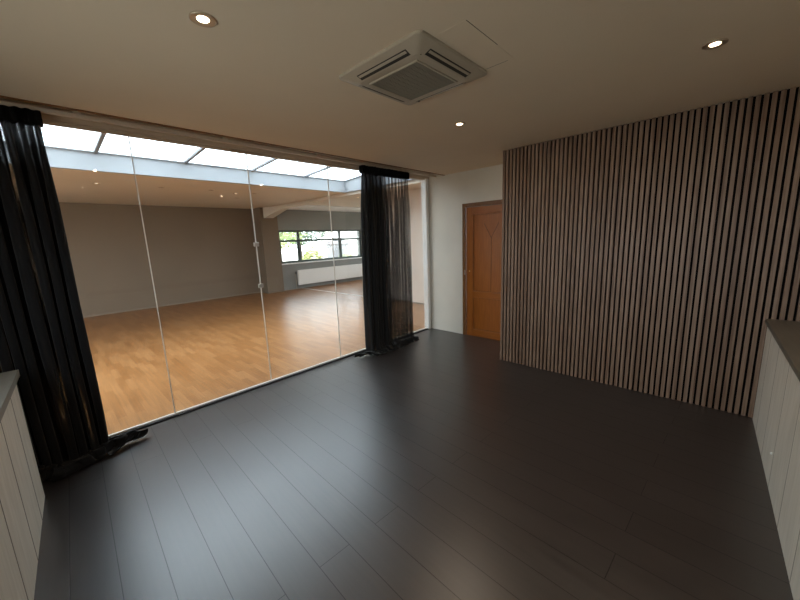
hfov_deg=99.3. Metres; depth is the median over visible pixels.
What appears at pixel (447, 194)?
wall
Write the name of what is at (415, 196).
wall
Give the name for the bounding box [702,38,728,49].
recessed light
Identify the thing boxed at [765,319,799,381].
countertop
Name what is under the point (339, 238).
window
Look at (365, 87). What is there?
outlet
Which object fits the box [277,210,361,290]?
wall
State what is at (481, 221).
door
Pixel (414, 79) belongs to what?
grille
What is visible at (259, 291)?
baseboard
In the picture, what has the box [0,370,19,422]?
countertop
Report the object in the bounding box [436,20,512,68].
access hatch
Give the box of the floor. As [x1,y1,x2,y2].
[34,279,792,599]
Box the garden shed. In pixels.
[325,240,348,257]
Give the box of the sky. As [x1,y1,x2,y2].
[320,231,357,257]
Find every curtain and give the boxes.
[0,105,147,481]
[355,165,418,356]
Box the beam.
[263,180,420,217]
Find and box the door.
[462,199,501,340]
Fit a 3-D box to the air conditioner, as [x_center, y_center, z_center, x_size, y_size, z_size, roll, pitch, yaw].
[0.075,-1.239,1.904,0.604,0.049,0.604,7,14,43]
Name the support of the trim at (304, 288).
attached to the wall at (288, 219)
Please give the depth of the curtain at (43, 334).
2.26 m
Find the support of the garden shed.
on the ground
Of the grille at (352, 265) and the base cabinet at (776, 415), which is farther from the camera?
the grille at (352, 265)
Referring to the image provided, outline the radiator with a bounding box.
[295,264,361,286]
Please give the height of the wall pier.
2.540 m
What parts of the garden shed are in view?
door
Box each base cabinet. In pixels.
[0,370,44,599]
[753,319,799,599]
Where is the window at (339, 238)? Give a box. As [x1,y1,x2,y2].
[278,230,361,264]
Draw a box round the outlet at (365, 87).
[360,86,403,101]
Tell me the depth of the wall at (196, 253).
8.62 m
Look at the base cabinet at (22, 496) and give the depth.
1.59 m
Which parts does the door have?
moulding, rail, moulding, panel, panel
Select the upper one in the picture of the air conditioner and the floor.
the air conditioner
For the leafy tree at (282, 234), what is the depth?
20.05 m
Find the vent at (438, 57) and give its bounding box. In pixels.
[425,49,470,77]
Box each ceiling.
[0,0,799,174]
[2,98,424,172]
[51,168,420,208]
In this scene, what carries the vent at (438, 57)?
attached to the air conditioner
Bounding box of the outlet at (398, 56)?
[357,49,409,79]
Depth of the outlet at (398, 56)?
1.72 m
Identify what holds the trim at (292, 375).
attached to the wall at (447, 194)
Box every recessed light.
[189,11,216,27]
[453,122,465,126]
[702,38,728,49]
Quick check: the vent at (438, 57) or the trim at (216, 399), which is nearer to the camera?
the vent at (438, 57)
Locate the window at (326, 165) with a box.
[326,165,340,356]
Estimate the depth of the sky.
34.31 m
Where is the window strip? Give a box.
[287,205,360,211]
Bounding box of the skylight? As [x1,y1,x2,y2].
[45,133,415,192]
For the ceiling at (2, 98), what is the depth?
2.83 m
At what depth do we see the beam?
8.59 m
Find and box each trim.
[0,95,444,175]
[0,98,428,179]
[108,327,426,436]
[109,328,428,439]
[304,288,359,295]
[421,179,430,328]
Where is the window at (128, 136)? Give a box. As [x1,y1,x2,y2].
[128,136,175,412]
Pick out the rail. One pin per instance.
(76, 114)
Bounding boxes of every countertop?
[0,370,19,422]
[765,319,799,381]
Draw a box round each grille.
[297,264,355,270]
[369,59,457,100]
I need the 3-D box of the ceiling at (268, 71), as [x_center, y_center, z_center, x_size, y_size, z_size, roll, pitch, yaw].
[0.409,-1.417,1.838,4.090,0.300,5.380,7,14,43]
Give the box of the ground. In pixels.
[282,251,321,260]
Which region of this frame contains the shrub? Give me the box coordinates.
[302,246,323,259]
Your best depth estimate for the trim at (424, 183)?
5.43 m
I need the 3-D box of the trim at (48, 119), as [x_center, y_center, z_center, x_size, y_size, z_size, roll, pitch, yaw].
[-1.339,-1.511,3.464,0.090,0.102,5.130,7,14,43]
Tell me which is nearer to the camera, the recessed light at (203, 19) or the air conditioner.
the recessed light at (203, 19)
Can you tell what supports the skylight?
attached to the ceiling at (72, 186)
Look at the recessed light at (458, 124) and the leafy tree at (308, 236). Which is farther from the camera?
the leafy tree at (308, 236)
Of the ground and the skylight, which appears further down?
the ground
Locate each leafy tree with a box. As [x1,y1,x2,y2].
[279,232,306,250]
[279,232,325,257]
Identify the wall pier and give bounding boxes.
[253,207,283,293]
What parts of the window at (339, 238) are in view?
sash, sash, sash, sill, sash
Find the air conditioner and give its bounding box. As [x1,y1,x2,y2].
[339,29,486,104]
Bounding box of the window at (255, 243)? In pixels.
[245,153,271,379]
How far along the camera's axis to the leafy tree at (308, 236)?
26.20 m
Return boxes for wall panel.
[500,86,799,417]
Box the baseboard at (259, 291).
[83,291,260,317]
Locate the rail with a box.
[0,101,435,177]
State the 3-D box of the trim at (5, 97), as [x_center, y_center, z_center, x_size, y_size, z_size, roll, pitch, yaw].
[-1.097,-1.492,3.235,0.025,0.076,5.130,7,14,43]
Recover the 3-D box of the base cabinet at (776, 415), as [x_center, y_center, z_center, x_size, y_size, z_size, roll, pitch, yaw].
[1.851,0.809,1.290,0.454,0.808,3.188,7,14,41]
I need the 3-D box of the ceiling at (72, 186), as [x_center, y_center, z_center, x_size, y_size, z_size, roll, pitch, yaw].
[-3.302,-2.232,6.619,6.980,0.200,13.800,7,14,43]
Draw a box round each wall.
[59,202,260,315]
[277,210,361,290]
[388,188,423,302]
[428,164,502,333]
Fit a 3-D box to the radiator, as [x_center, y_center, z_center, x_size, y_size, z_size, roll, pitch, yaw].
[-2.409,-0.869,11.998,0.132,0.612,2.832,7,14,43]
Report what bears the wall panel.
attached to the wall
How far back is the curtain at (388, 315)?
4.50 m

